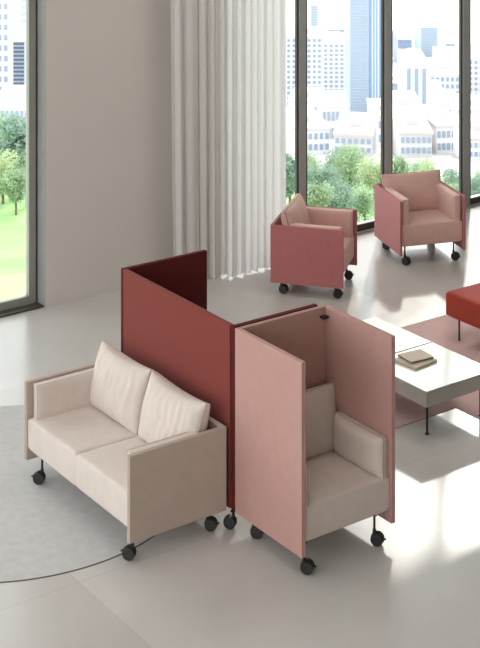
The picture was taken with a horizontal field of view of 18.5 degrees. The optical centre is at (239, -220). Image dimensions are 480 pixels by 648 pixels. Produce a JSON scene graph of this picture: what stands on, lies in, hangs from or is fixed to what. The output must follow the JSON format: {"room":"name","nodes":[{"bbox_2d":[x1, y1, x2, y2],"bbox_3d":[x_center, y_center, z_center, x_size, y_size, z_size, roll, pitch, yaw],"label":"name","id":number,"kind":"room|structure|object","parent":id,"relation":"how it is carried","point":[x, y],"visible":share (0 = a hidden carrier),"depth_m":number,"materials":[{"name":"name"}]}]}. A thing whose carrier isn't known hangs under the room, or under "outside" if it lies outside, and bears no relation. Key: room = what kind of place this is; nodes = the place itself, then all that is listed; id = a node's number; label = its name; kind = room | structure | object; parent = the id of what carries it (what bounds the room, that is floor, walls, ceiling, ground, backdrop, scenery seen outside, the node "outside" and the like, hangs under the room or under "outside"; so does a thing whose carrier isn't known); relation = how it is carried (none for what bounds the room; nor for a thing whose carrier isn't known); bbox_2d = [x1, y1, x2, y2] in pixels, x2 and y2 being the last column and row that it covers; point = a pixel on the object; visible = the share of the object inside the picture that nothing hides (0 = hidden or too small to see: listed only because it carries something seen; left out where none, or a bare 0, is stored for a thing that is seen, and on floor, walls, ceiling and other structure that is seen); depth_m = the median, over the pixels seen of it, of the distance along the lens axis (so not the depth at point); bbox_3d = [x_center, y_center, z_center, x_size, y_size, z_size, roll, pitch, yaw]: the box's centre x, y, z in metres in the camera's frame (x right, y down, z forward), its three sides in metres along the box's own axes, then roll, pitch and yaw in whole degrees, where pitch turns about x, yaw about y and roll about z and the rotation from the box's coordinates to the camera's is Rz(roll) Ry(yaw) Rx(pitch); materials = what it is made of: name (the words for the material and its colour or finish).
{"room":"common room","nodes":[
{"label":"common room","id":0,"kind":"room"},
{"bbox_2d":[45,0,172,307],"bbox_3d":[-1.403,2.200,15.104,24.500,6.000,0.300,0,0,-36],"label":"wall","id":1,"kind":"structure","parent":0,"point":[108,132],"depth_m":14.95,"materials":[{"name":"paint"}]},
{"bbox_2d":[0,0,35,310],"bbox_3d":[-3.139,2.975,13.848,2.715,4.450,0.070,0,0,-36],"label":"window","id":2,"kind":"structure","parent":1,"relation":"in","point":[30,297],"depth_m":14.61,"materials":[{"name":"grey metal"}]},
{"bbox_2d":[0,302,43,317],"bbox_3d":[-6.498,5.189,11.255,11.270,0.022,0.114,0,0,-36],"label":"trim","id":3,"kind":"structure","parent":1,"relation":"attached to","point":[25,308],"depth_m":14.44,"materials":[{"name":"metal"}]},
{"bbox_2d":[36,0,36,302],"bbox_3d":[-2.060,2.975,14.701,0.035,4.450,0.130,0,0,-36],"label":"trim","id":4,"kind":"structure","parent":1,"relation":"attached to","point":[36,0],"depth_m":14.65,"materials":[{"name":"metal"}]},
{"bbox_2d":[37,0,44,307],"bbox_3d":[-1.966,2.975,14.596,0.008,4.450,0.149,0,0,-36],"label":"trim","id":5,"kind":"structure","parent":1,"relation":"attached to","point":[40,3],"depth_m":14.59,"materials":[{"name":"grey metal"}]},
{"bbox_2d":[295,0,298,194],"bbox_3d":[0.206,2.975,16.145,1.087,4.450,0.040,0,0,-36],"label":"window","id":6,"kind":"structure","parent":1,"relation":"in","point":[296,1],"depth_m":16.45,"materials":[{"name":"metal"}]},
{"bbox_2d":[299,0,305,203],"bbox_3d":[0.686,2.975,16.493,0.098,4.450,0.055,0,0,-36],"label":"trim","id":7,"kind":"structure","parent":1,"relation":"attached to","point":[302,3],"depth_m":16.47,"materials":[{"name":"grey metal"}]},
{"bbox_2d":[306,0,383,231],"bbox_3d":[1.198,2.975,16.877,1.183,4.450,0.040,0,0,-36],"label":"window","id":8,"kind":"structure","parent":1,"relation":"in","point":[370,224],"depth_m":17.20,"materials":[{"name":"metal"}]},
{"bbox_2d":[384,0,391,173],"bbox_3d":[1.719,2.975,17.256,0.104,4.450,0.055,0,0,-36],"label":"trim","id":9,"kind":"structure","parent":1,"relation":"attached to","point":[387,3],"depth_m":17.23,"materials":[{"name":"grey metal"}]},
{"bbox_2d":[357,203,479,233],"bbox_3d":[3.833,5.192,18.753,10.020,0.015,0.045,0,0,-36],"label":"trim","id":10,"kind":"structure","parent":1,"relation":"attached to","point":[475,204],"depth_m":17.03,"materials":[{"name":"grey metal"}]},
{"bbox_2d":[392,0,461,193],"bbox_3d":[2.230,2.975,17.638,1.173,4.450,0.040,0,0,-36],"label":"window","id":11,"kind":"structure","parent":1,"relation":"in","point":[460,1],"depth_m":17.96,"materials":[{"name":"metal"}]},
{"bbox_2d":[462,0,469,205],"bbox_3d":[2.751,2.975,18.017,0.115,4.450,0.055,0,0,-36],"label":"trim","id":12,"kind":"structure","parent":1,"relation":"attached to","point":[465,3],"depth_m":18.00,"materials":[{"name":"grey metal"}]},
{"bbox_2d":[470,0,479,204],"bbox_3d":[3.253,2.975,18.393,1.140,4.450,0.040,0,0,-36],"label":"window","id":13,"kind":"structure","parent":1,"relation":"in","point":[476,199],"depth_m":18.05,"materials":[{"name":"metal"}]},
{"bbox_2d":[0,194,479,647],"bbox_3d":[3.940,5.350,7.862,24.792,0.300,18.693,0,0,-35],"label":"floor","id":14,"kind":"structure","parent":0,"point":[189,585],"depth_m":9.84,"materials":[{"name":"concrete"}]},
{"bbox_2d":[0,405,155,582],"bbox_3d":[-1.720,5.197,10.905,2.726,0.006,2.726,0,0,-36],"label":"rug","id":15,"kind":"object","parent":14,"relation":"on","point":[50,528],"visible":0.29,"depth_m":10.31,"materials":[{"name":"grey carpet"}]},
{"bbox_2d":[24,340,225,560],"bbox_3d":[-0.860,4.752,10.622,0.810,0.883,1.521,0,0,-36],"label":"sofa","id":16,"kind":"object","parent":15,"relation":"on","point":[151,453],"visible":1,"depth_m":10.37,"materials":[{"name":"beige fabric"}]},
{"bbox_2d":[34,368,93,418],"bbox_3d":[-1.304,4.631,11.135,0.540,0.265,0.087,0,0,-35],"label":"armrest","id":17,"kind":"object","parent":16,"relation":"on","point":[66,392],"depth_m":11.08,"materials":[{"name":"beige fabric"}]},
{"bbox_2d":[90,341,154,433],"bbox_3d":[-0.894,4.544,11.049,0.282,0.460,0.700,0,0,-36],"label":"cushion","id":18,"kind":"object","parent":16,"relation":"on","point":[118,383],"depth_m":10.91,"materials":[{"name":"beige fabric"}]},
{"bbox_2d":[128,432,197,453],"bbox_3d":[-0.523,4.631,10.039,0.540,0.265,0.087,0,0,-35],"label":"armrest","id":19,"kind":"object","parent":16,"relation":"on","point":[183,435],"depth_m":10.01,"materials":[{"name":"beige fabric"}]},
{"bbox_2d":[138,371,209,442],"bbox_3d":[-0.476,4.544,10.463,0.283,0.460,0.700,0,0,-36],"label":"cushion","id":20,"kind":"object","parent":16,"relation":"on","point":[165,410],"depth_m":10.39,"materials":[{"name":"beige fabric"}]},
{"bbox_2d":[121,250,317,529],"bbox_3d":[-0.188,4.492,11.060,0.845,1.404,1.571,0,0,-36],"label":"folding screen","id":21,"kind":"object","parent":14,"relation":"on","point":[167,327],"visible":0.3,"depth_m":10.85,"materials":[{"name":"red fabric"}]},
{"bbox_2d":[270,193,356,298],"bbox_3d":[0.769,4.777,15.183,0.750,0.845,0.765,0,0,15],"label":"armchair","id":22,"kind":"object","parent":14,"relation":"on","point":[310,245],"visible":1,"depth_m":14.87,"materials":[{"name":"fabric"}]},
{"bbox_2d":[281,193,309,225],"bbox_3d":[0.582,4.570,15.233,0.232,0.424,0.695,0,0,15],"label":"cushion","id":23,"kind":"object","parent":22,"relation":"on","point":[296,213],"depth_m":15.12,"materials":[{"name":"fabric"}]},
{"bbox_2d":[290,223,341,229],"bbox_3d":[0.763,4.630,14.874,0.530,0.285,0.102,0,0,15],"label":"cushion","id":24,"kind":"object","parent":22,"relation":"on","point":[293,226],"depth_m":14.84,"materials":[{"name":"fabric"}]},
{"bbox_2d":[306,206,352,237],"bbox_3d":[0.919,4.630,15.453,0.530,0.285,0.102,0,0,15],"label":"cushion","id":25,"kind":"object","parent":22,"relation":"on","point":[327,216],"depth_m":15.40,"materials":[{"name":"fabric"}]},
{"bbox_2d":[235,304,394,574],"bbox_3d":[0.521,4.498,10.143,0.813,1.404,0.780,0,0,-36],"label":"chair","id":26,"kind":"object","parent":14,"relation":"on","point":[315,386],"visible":1,"depth_m":10.09,"materials":[{"name":"pink fabric"}]},
{"bbox_2d":[306,462,309,505],"bbox_3d":[0.306,4.630,9.901,0.107,0.275,0.520,0,0,-35],"label":"cushion","id":27,"kind":"object","parent":26,"relation":"on","point":[307,465],"depth_m":9.68,"materials":[{"name":"beige fabric"}]},
{"bbox_2d":[306,382,335,458],"bbox_3d":[0.380,4.550,10.355,0.743,0.455,0.221,0,0,-36],"label":"cushion","id":28,"kind":"object","parent":26,"relation":"on","point":[320,396],"depth_m":10.40,"materials":[{"name":"beige fabric"}]},
{"bbox_2d":[333,411,387,477],"bbox_3d":[0.821,4.630,10.269,0.107,0.275,0.520,0,0,-35],"label":"cushion","id":29,"kind":"object","parent":26,"relation":"on","point":[359,444],"depth_m":10.20,"materials":[{"name":"beige fabric"}]},
{"bbox_2d":[374,169,465,265],"bbox_3d":[1.971,4.777,16.195,0.765,0.845,0.750,0,0,-16],"label":"armchair","id":30,"kind":"object","parent":14,"relation":"on","point":[413,208],"visible":1,"depth_m":16.04,"materials":[{"name":"fabric"}]},
{"bbox_2d":[385,187,408,225],"bbox_3d":[1.705,4.630,16.039,0.102,0.285,0.530,0,0,-16],"label":"cushion","id":31,"kind":"object","parent":30,"relation":"on","point":[396,205],"depth_m":15.88,"materials":[{"name":"fabric"}]},
{"bbox_2d":[381,170,440,210],"bbox_3d":[1.917,4.570,16.381,0.695,0.424,0.232,0,0,-16],"label":"cushion","id":32,"kind":"object","parent":30,"relation":"on","point":[422,189],"depth_m":16.31,"materials":[{"name":"fabric"}]},
{"bbox_2d":[436,183,459,220],"bbox_3d":[2.280,4.630,16.207,0.102,0.285,0.530,0,0,-16],"label":"cushion","id":33,"kind":"object","parent":30,"relation":"on","point":[447,198],"depth_m":16.11,"materials":[{"name":"fabric"}]},
{"bbox_2d":[395,314,479,427],"bbox_3d":[2.508,5.197,12.670,4.200,0.005,3.315,0,0,-36],"label":"rug","id":34,"kind":"object","parent":14,"relation":"on","point":[442,331],"visible":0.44,"depth_m":13.44,"materials":[{"name":"pink carpet"}]},
{"bbox_2d":[362,317,430,353],"bbox_3d":[1.130,5.005,12.734,0.740,0.380,0.730,0,0,-35],"label":"coffee table","id":35,"kind":"object","parent":34,"relation":"on","point":[405,340],"visible":0.14,"depth_m":12.77,"materials":[{"name":"white paint"}]},
{"bbox_2d":[395,342,479,434],"bbox_3d":[1.561,5.005,12.129,0.740,0.380,0.725,0,0,-36],"label":"coffee table","id":36,"kind":"object","parent":34,"relation":"on","point":[453,375],"visible":0.66,"depth_m":11.91,"materials":[{"name":"white paint"}]},
{"bbox_2d":[395,357,437,369],"bbox_3d":[1.456,4.804,12.217,0.270,0.021,0.250,0,0,-42],"label":"book","id":37,"kind":"object","parent":36,"relation":"on","point":[416,366],"visible":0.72,"depth_m":12.14,"materials":[{"name":"beige paper"}]},
{"bbox_2d":[398,349,433,363],"bbox_3d":[1.462,4.785,12.252,0.235,0.018,0.190,0,0,-30],"label":"book","id":38,"kind":"object","parent":37,"relation":"on","point":[415,356],"visible":1,"depth_m":12.23,"materials":[{"name":"beige paper"}]},
{"bbox_2d":[446,283,479,340],"bbox_3d":[2.468,4.978,13.676,0.780,0.434,0.780,0,0,-36],"label":"ottoman","id":39,"kind":"object","parent":34,"relation":"on","point":[462,304],"visible":1,"depth_m":13.63,"materials":[{"name":"red fabric"}]},
{"bbox_3d":[3.502,0.700,18.140,11.000,0.040,0.160,0,0,-36],"label":"track","id":40,"kind":"object","parent":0,"visible":0},
{"bbox_2d":[170,0,226,278],"bbox_3d":[-0.425,2.964,15.303,0.752,4.468,0.066,0,0,-36],"label":"curtain","id":41,"kind":"object","parent":40,"relation":"hanging from","point":[198,28],"visible":0.91,"depth_m":15.31,"materials":[{"name":"beige fabric"}]},
{"bbox_2d":[227,0,285,276],"bbox_3d":[0.184,2.964,15.630,0.784,4.468,0.061,0,0,-36],"label":"curtain","id":42,"kind":"object","parent":40,"relation":"hanging from","point":[256,29],"visible":0.94,"depth_m":15.60,"materials":[{"name":"white fabric"}]},
{"label":"outside","id":43,"kind":"structure","parent":0,"visible":0},
{"bbox_2d":[286,45,479,183],"bbox_3d":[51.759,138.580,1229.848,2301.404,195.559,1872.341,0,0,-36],"label":"ground","id":44,"kind":"structure","parent":43,"point":[442,161],"depth_m":231.66,"materials":[{"name":"white"}]},
{"bbox_2d":[0,0,20,89],"bbox_3d":[-73.582,78.358,451.975,9.654,57.204,24.450,0,0,0],"label":"building","id":45,"kind":"structure","parent":44,"relation":"on","point":[10,10],"depth_m":440.04,"materials":[{"name":"white concrete"}]},
{"bbox_2d":[0,85,25,121],"bbox_3d":[-46.404,71.538,309.975,9.355,13.124,20.450,0,0,0],"label":"building","id":46,"kind":"structure","parent":44,"relation":"on","point":[12,97],"depth_m":304.51,"materials":[{"name":"concrete"}]},
{"bbox_2d":[12,25,25,84],"bbox_3d":[-61.542,85.524,419.975,3.599,30.677,20.450,0,0,0],"label":"building","id":47,"kind":"structure","parent":44,"relation":"on","point":[19,41],"depth_m":409.96,"materials":[{"name":"white concrete"}]},
{"bbox_2d":[21,0,25,27],"bbox_3d":[-92.117,108.083,632.975,7.130,65.294,26.450,0,0,0],"label":"building","id":48,"kind":"structure","parent":44,"relation":"on","point":[23,2],"depth_m":619.80,"materials":[{"name":"white concrete"}]},
{"bbox_2d":[21,117,25,131],"bbox_3d":[-21.567,38.441,152.847,3.901,7.291,3.188,0,0,-12],"label":"tree","id":49,"kind":"object","parent":44,"relation":"on","point":[22,118],"visible":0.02,"depth_m":151.98,"materials":[{"name":"green plant"}]},
{"bbox_2d":[0,186,373,299],"bbox_3d":[5.401,27.561,142.680,265.546,27.537,214.115,0,0,-36],"label":"lawn","id":50,"kind":"structure","parent":44,"relation":"on","point":[12,226],"depth_m":93.69,"materials":[{"name":"green plant"}]},
{"bbox_2d":[0,111,6,133],"bbox_3d":[-23.864,36.444,144.619,4.717,7.946,4.624,0,0,7],"label":"tree","id":51,"kind":"object","parent":50,"relation":"on","point":[1,114],"visible":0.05,"depth_m":145.25,"materials":[{"name":"green plant"}]},
{"bbox_2d":[0,148,18,203],"bbox_3d":[-19.351,32.469,120.037,3.792,4.728,3.758,0,0,44],"label":"tree","id":52,"kind":"object","parent":50,"relation":"on","point":[6,164],"visible":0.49,"depth_m":119.66,"materials":[{"name":"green plant"}]},
{"bbox_2d":[0,113,23,141],"bbox_3d":[-21.827,35.435,140.114,3.969,7.818,4.174,0,0,35],"label":"tree","id":53,"kind":"object","parent":50,"relation":"on","point":[16,116],"visible":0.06,"depth_m":139.77,"materials":[{"name":"green plant"}]},
{"bbox_2d":[0,117,25,197],"bbox_3d":[-19.051,32.965,127.903,4.451,7.431,3.227,0,0,-2],"label":"tree","id":54,"kind":"object","parent":50,"relation":"on","point":[18,140],"visible":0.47,"depth_m":127.53,"materials":[{"name":"green plant"}]},
{"bbox_2d":[0,167,25,214],"bbox_3d":[-17.090,31.247,111.896,2.669,3.888,2.397,0,0,38],"label":"tree","id":55,"kind":"object","parent":50,"relation":"on","point":[13,184],"visible":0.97,"depth_m":111.53,"materials":[{"name":"green plant"}]},
{"bbox_2d":[10,149,25,207],"bbox_3d":[-17.044,31.674,117.019,2.406,4.905,2.535,0,0,4],"label":"tree","id":56,"kind":"object","parent":50,"relation":"on","point":[21,162],"visible":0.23,"depth_m":116.73,"materials":[{"name":"green plant"}]},
{"bbox_2d":[286,153,294,201],"bbox_3d":[3.923,32.079,117.878,2.294,4.568,2.325,0,0,32],"label":"tree","id":57,"kind":"object","parent":50,"relation":"on","point":[290,162],"visible":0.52,"depth_m":117.34,"materials":[{"name":"green plant"}]},
{"bbox_2d":[307,151,321,189],"bbox_3d":[6.292,37.189,140.026,3.508,4.312,3.457,0,0,2],"label":"tree","id":58,"kind":"object","parent":50,"relation":"on","point":[310,157],"visible":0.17,"depth_m":139.59,"materials":[{"name":"green plant"}]},
{"bbox_2d":[307,180,333,206],"bbox_3d":[4.867,28.689,98.082,2.546,4.134,2.428,0,0,40],"label":"tree","id":59,"kind":"object","parent":50,"relation":"on","point":[317,195],"visible":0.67,"depth_m":97.57,"materials":[{"name":"green plant"}]},
{"bbox_2d":[307,161,342,194],"bbox_3d":[6.796,33.820,123.963,3.418,3.888,3.890,0,0,41],"label":"tree","id":60,"kind":"object","parent":50,"relation":"on","point":[321,175],"visible":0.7,"depth_m":123.33,"materials":[{"name":"green plant"}]},
{"bbox_2d":[318,143,355,188],"bbox_3d":[9.301,37.423,142.182,3.923,4.705,4.644,0,0,-41],"label":"tree","id":61,"kind":"object","parent":50,"relation":"on","point":[331,160],"visible":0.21,"depth_m":141.82,"materials":[{"name":"green plant"}]},
{"bbox_2d":[323,176,363,222],"bbox_3d":[6.520,28.994,99.882,3.050,4.278,3.405,0,0,-37],"label":"tree","id":62,"kind":"object","parent":50,"relation":"on","point":[340,200],"visible":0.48,"depth_m":99.50,"materials":[{"name":"green plant"}]},
{"bbox_2d":[328,142,374,197],"bbox_3d":[9.956,34.032,128.258,4.451,5.296,5.238,0,0,-5],"label":"tree","id":63,"kind":"object","parent":50,"relation":"on","point":[349,162],"visible":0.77,"depth_m":127.37,"materials":[{"name":"green plant"}]},
{"bbox_2d":[349,183,373,220],"bbox_3d":[8.835,30.229,103.846,3.100,3.259,2.639,0,0,36],"label":"tree","id":64,"kind":"object","parent":50,"relation":"on","point":[364,200],"visible":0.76,"depth_m":103.50,"materials":[{"name":"green plant"}]},
{"bbox_2d":[352,153,394,198],"bbox_3d":[11.301,33.578,124.270,3.432,4.371,3.345,0,0,30],"label":"tree","id":65,"kind":"object","parent":50,"relation":"on","point":[373,175],"visible":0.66,"depth_m":123.67,"materials":[{"name":"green plant"}]},
{"bbox_2d":[393,155,411,173],"bbox_3d":[14.400,36.495,136.034,2.557,3.952,2.744,0,0,39],"label":"tree","id":66,"kind":"object","parent":50,"relation":"on","point":[399,164],"visible":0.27,"depth_m":135.75,"materials":[{"name":"green plant"}]},
{"bbox_2d":[406,156,431,172],"bbox_3d":[17.388,38.252,143.049,3.695,3.719,3.601,0,0,18],"label":"tree","id":67,"kind":"object","parent":50,"relation":"on","point":[413,168],"visible":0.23,"depth_m":142.72,"materials":[{"name":"green plant"}]},
{"bbox_2d":[416,157,443,181],"bbox_3d":[15.223,33.011,121.171,3.143,4.112,2.823,0,0,11],"label":"tree","id":68,"kind":"object","parent":50,"relation":"on","point":[424,166],"visible":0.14,"depth_m":121.01,"materials":[{"name":"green plant"}]},
{"bbox_2d":[440,166,458,186],"bbox_3d":[19.072,36.543,133.760,2.781,2.971,2.574,0,0,-23],"label":"tree","id":69,"kind":"object","parent":50,"relation":"on","point":[451,179],"visible":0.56,"depth_m":133.78,"materials":[{"name":"green plant"}]},
{"bbox_2d":[446,182,458,191],"bbox_3d":[15.042,30.121,104.119,2.667,3.475,2.463,0,0,19],"label":"tree","id":70,"kind":"object","parent":50,"relation":"on","point":[456,187],"visible":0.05,"depth_m":104.16,"materials":[{"name":"green plant"}]},
{"bbox_2d":[471,176,479,195],"bbox_3d":[17.389,30.731,107.935,2.238,3.626,2.320,0,0,-12],"label":"tree","id":71,"kind":"object","parent":50,"relation":"on","point":[475,182],"visible":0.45,"depth_m":107.63,"materials":[{"name":"green plant"}]},
{"bbox_2d":[471,169,479,177],"bbox_3d":[22.747,37.504,137.940,2.964,2.811,3.066,0,0,18],"label":"tree","id":72,"kind":"object","parent":50,"relation":"on","point":[473,173],"visible":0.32,"depth_m":138.03,"materials":[{"name":"green plant"}]},
{"bbox_2d":[286,24,321,104],"bbox_3d":[26.920,123.100,632.975,15.543,35.262,26.450,0,0,0],"label":"building","id":73,"kind":"structure","parent":44,"relation":"on","point":[314,36],"depth_m":619.96,"materials":[{"name":"white concrete"}]},
{"bbox_2d":[287,87,324,112],"bbox_3d":[16.579,83.424,367.886,7.727,12.673,16.450,0,0,9],"label":"building","id":74,"kind":"structure","parent":44,"relation":"on","point":[312,95],"depth_m":362.50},
{"bbox_2d":[286,106,330,153],"bbox_3d":[11.190,62.015,257.886,6.167,7.970,16.450,0,0,-9],"label":"building","id":75,"kind":"structure","parent":44,"relation":"on","point":[318,130],"depth_m":251.16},
{"bbox_2d":[309,0,317,25],"bbox_3d":[58.124,195.982,1164.976,5.862,47.286,30.450,0,0,0],"label":"building","id":76,"kind":"structure","parent":44,"relation":"on","point":[313,5],"depth_m":1150.06,"materials":[{"name":"white concrete"}]},
{"bbox_2d":[321,31,343,89],"bbox_3d":[43.209,131.442,672.975,12.490,32.347,26.450,0,0,0],"label":"building","id":77,"kind":"structure","parent":44,"relation":"on","point":[333,41],"depth_m":659.94,"materials":[{"name":"concrete"}]},
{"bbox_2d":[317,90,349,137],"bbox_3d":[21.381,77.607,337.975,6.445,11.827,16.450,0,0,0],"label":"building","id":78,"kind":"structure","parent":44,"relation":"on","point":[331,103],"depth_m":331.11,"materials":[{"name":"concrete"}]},
{"bbox_2d":[325,19,343,32],"bbox_3d":[66.147,182.712,1019.975,11.933,32.576,40.450,0,0,0],"label":"building","id":79,"kind":"structure","parent":44,"relation":"on","point":[331,24],"depth_m":1014.43,"materials":[{"name":"white concrete"}]},
{"bbox_2d":[333,112,378,154],"bbox_3d":[19.974,61.433,252.886,6.716,7.103,16.450,0,0,9],"label":"building","id":80,"kind":"structure","parent":44,"relation":"on","point":[361,128],"depth_m":248.53,"materials":[{"name":"concrete"}]},
{"bbox_2d":[344,0,368,111],"bbox_3d":[45.400,90.969,574.975,7.619,78.062,30.450,0,0,0],"label":"building","id":81,"kind":"structure","parent":44,"relation":"on","point":[356,12],"depth_m":559.95,"materials":[{"name":"blue glass"}]},
{"bbox_2d":[369,0,380,97],"bbox_3d":[53.283,92.450,576.975,8.216,75.831,30.450,0,0,0],"label":"building","id":82,"kind":"structure","parent":44,"relation":"on","point":[374,5],"depth_m":561.73,"materials":[{"name":"blue glass"}]},
{"bbox_2d":[366,98,394,146],"bbox_3d":[29.613,72.132,307.975,5.081,9.937,16.450,0,0,0],"label":"building","id":83,"kind":"structure","parent":44,"relation":"on","point":[373,104],"depth_m":306.15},
{"bbox_2d":[393,73,397,89],"bbox_3d":[63.297,129.422,609.975,4.878,15.555,20.450,0,0,0],"label":"building","id":84,"kind":"structure","parent":44,"relation":"on","point":[395,76],"depth_m":602.06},
{"bbox_2d":[393,30,411,62],"bbox_3d":[123.134,202.149,1119.975,10.848,21.702,40.450,0,0,0],"label":"building","id":85,"kind":"structure","parent":44,"relation":"on","point":[402,39],"depth_m":1110.60,"materials":[{"name":"white concrete"}]},
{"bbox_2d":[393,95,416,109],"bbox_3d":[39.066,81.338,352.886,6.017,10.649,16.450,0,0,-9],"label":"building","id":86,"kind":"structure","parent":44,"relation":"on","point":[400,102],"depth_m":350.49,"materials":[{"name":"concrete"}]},
{"bbox_2d":[393,90,420,103],"bbox_3d":[47.300,96.701,427.975,8.378,12.418,16.450,0,0,0],"label":"building","id":87,"kind":"structure","parent":44,"relation":"on","point":[411,93],"depth_m":427.86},
{"bbox_2d":[393,110,432,156],"bbox_3d":[28.657,60.141,247.975,5.610,7.637,16.450,0,0,0],"label":"building","id":88,"kind":"structure","parent":44,"relation":"on","point":[412,133],"depth_m":240.77,"materials":[{"name":"concrete"}]},
{"bbox_2d":[397,48,428,103],"bbox_3d":[62.266,109.945,531.975,8.514,25.229,24.450,0,0,0],"label":"building","id":89,"kind":"structure","parent":44,"relation":"on","point":[412,63],"depth_m":520.02,"materials":[{"name":"white concrete"}]},
{"bbox_2d":[414,18,437,56],"bbox_3d":[134.990,189.783,1069.976,12.510,32.684,40.450,0,0,0],"label":"building","id":90,"kind":"structure","parent":44,"relation":"on","point":[425,29],"depth_m":1049.95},
{"bbox_2d":[410,104,453,153],"bbox_3d":[34.595,61.748,257.886,5.488,8.504,16.450,0,0,-9],"label":"building","id":91,"kind":"structure","parent":44,"relation":"on","point":[440,120],"depth_m":251.40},
{"bbox_2d":[428,80,443,89],"bbox_3d":[74.654,123.281,569.975,6.099,13.438,20.450,0,0,0],"label":"building","id":92,"kind":"structure","parent":44,"relation":"on","point":[432,84],"depth_m":567.24,"materials":[{"name":"concrete"}]},
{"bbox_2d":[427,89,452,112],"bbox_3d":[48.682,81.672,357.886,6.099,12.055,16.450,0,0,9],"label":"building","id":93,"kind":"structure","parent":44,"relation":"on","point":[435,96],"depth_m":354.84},
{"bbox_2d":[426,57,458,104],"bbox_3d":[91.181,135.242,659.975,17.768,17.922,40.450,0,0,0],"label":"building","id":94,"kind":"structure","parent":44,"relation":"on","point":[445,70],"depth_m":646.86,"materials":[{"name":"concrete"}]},
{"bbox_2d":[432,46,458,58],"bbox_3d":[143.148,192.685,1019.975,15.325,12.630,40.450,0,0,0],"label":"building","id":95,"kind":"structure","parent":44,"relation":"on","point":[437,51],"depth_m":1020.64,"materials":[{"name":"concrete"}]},
{"bbox_2d":[441,37,454,46],"bbox_3d":[168.514,216.188,1194.976,7.605,14.584,30.450,0,0,0],"label":"building","id":96,"kind":"structure","parent":44,"relation":"on","point":[445,41],"depth_m":1188.88,"materials":[{"name":"white concrete"}]},
{"bbox_2d":[452,114,479,159],"bbox_3d":[38.073,58.384,237.975,5.393,6.992,16.450,0,0,0],"label":"building","id":97,"kind":"structure","parent":44,"relation":"on","point":[475,118],"depth_m":236.69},
{"bbox_2d":[454,93,479,113],"bbox_3d":[51.667,75.891,327.886,7.998,11.018,16.450,0,0,9],"label":"building","id":98,"kind":"structure","parent":44,"relation":"on","point":[475,98],"depth_m":324.63,"materials":[{"name":"concrete"}]},
{"bbox_2d":[458,47,479,93],"bbox_3d":[115.875,142.337,714.975,15.597,23.859,30.450,0,0,0],"label":"building","id":99,"kind":"structure","parent":44,"relation":"on","point":[475,51],"depth_m":699.93,"materials":[{"name":"concrete"}]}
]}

